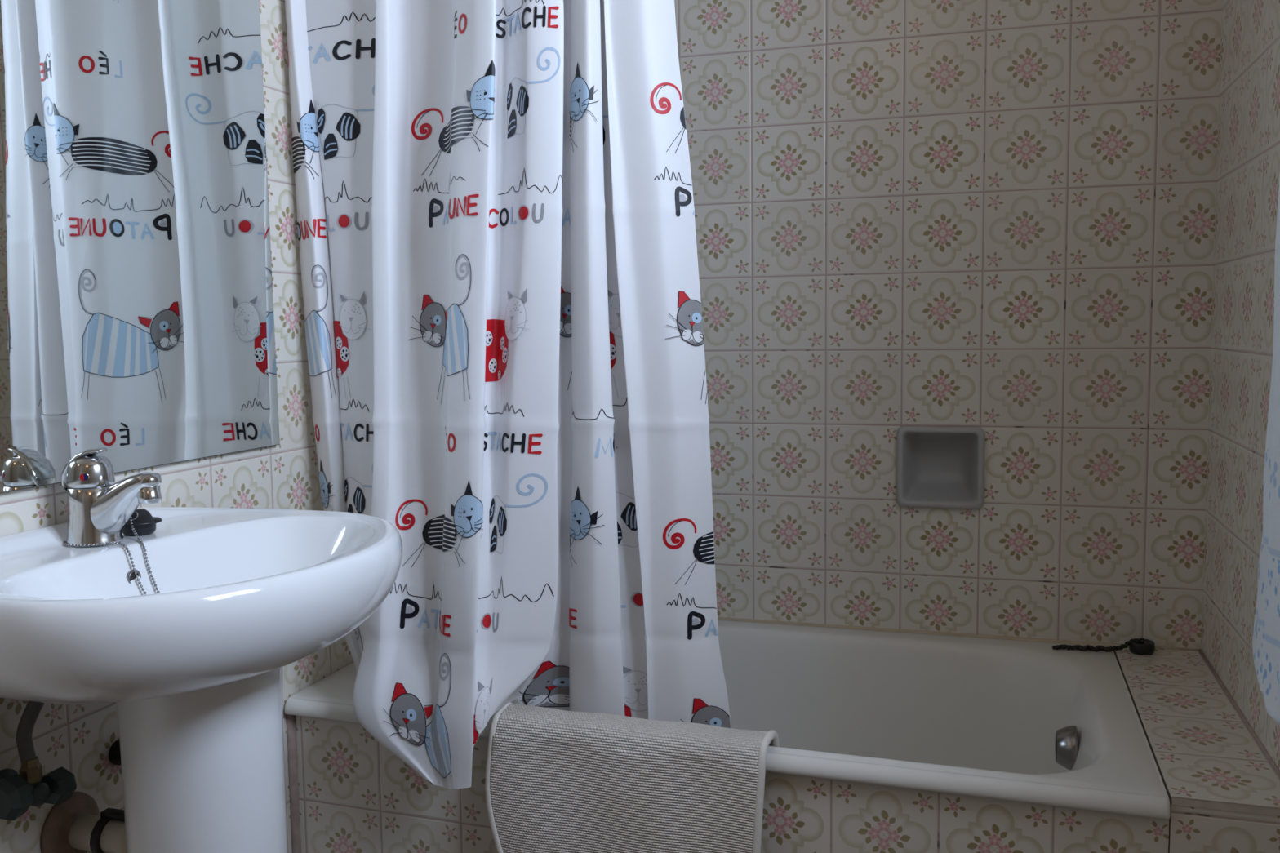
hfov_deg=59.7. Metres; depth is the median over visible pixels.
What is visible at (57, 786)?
valve
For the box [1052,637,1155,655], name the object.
plug
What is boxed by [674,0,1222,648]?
wall
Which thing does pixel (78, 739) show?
wall
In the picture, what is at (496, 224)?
shower curtain
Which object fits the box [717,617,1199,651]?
trim
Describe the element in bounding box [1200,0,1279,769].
wall
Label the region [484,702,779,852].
bath mat
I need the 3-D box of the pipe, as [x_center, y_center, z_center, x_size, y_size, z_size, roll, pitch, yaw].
[-0.681,0.524,1.429,0.124,0.094,0.094,1,5,17]
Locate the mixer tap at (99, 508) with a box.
[61,447,161,546]
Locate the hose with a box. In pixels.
[16,701,44,784]
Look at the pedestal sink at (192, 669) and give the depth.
1.29 m
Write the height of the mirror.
0.899 m
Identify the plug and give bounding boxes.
[62,508,162,595]
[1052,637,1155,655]
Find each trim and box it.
[286,714,301,852]
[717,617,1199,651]
[1199,648,1279,777]
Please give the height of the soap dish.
0.161 m
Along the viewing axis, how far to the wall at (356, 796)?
1.63 m
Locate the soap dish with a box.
[896,426,985,509]
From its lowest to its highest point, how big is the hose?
0.139 m
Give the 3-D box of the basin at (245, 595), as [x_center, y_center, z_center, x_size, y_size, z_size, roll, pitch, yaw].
[-0.531,0.205,1.356,0.444,0.157,0.566,1,5,17]
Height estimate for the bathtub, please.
0.399 m
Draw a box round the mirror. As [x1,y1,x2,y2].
[0,0,279,493]
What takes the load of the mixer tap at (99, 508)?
on the pedestal sink at (192, 669)
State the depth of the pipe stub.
1.51 m
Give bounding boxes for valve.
[0,766,76,820]
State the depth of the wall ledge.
1.57 m
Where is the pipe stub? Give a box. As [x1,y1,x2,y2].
[108,739,120,765]
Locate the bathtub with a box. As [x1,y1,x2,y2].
[284,619,1170,819]
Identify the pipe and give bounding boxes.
[40,791,126,852]
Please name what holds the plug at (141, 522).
on the pedestal sink at (192, 669)
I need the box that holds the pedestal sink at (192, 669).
[0,506,402,852]
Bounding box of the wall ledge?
[1113,646,1279,852]
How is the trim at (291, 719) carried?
attached to the wall at (356, 796)
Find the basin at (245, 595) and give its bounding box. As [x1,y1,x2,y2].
[0,506,402,704]
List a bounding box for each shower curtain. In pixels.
[284,0,731,788]
[1252,173,1279,727]
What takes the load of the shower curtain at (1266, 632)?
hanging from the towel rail
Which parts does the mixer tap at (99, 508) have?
lever, spout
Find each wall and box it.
[0,0,353,852]
[295,715,1168,852]
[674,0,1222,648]
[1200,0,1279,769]
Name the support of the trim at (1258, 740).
attached to the wall at (1248, 171)
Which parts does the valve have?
handle, handle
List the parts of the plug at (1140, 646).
chain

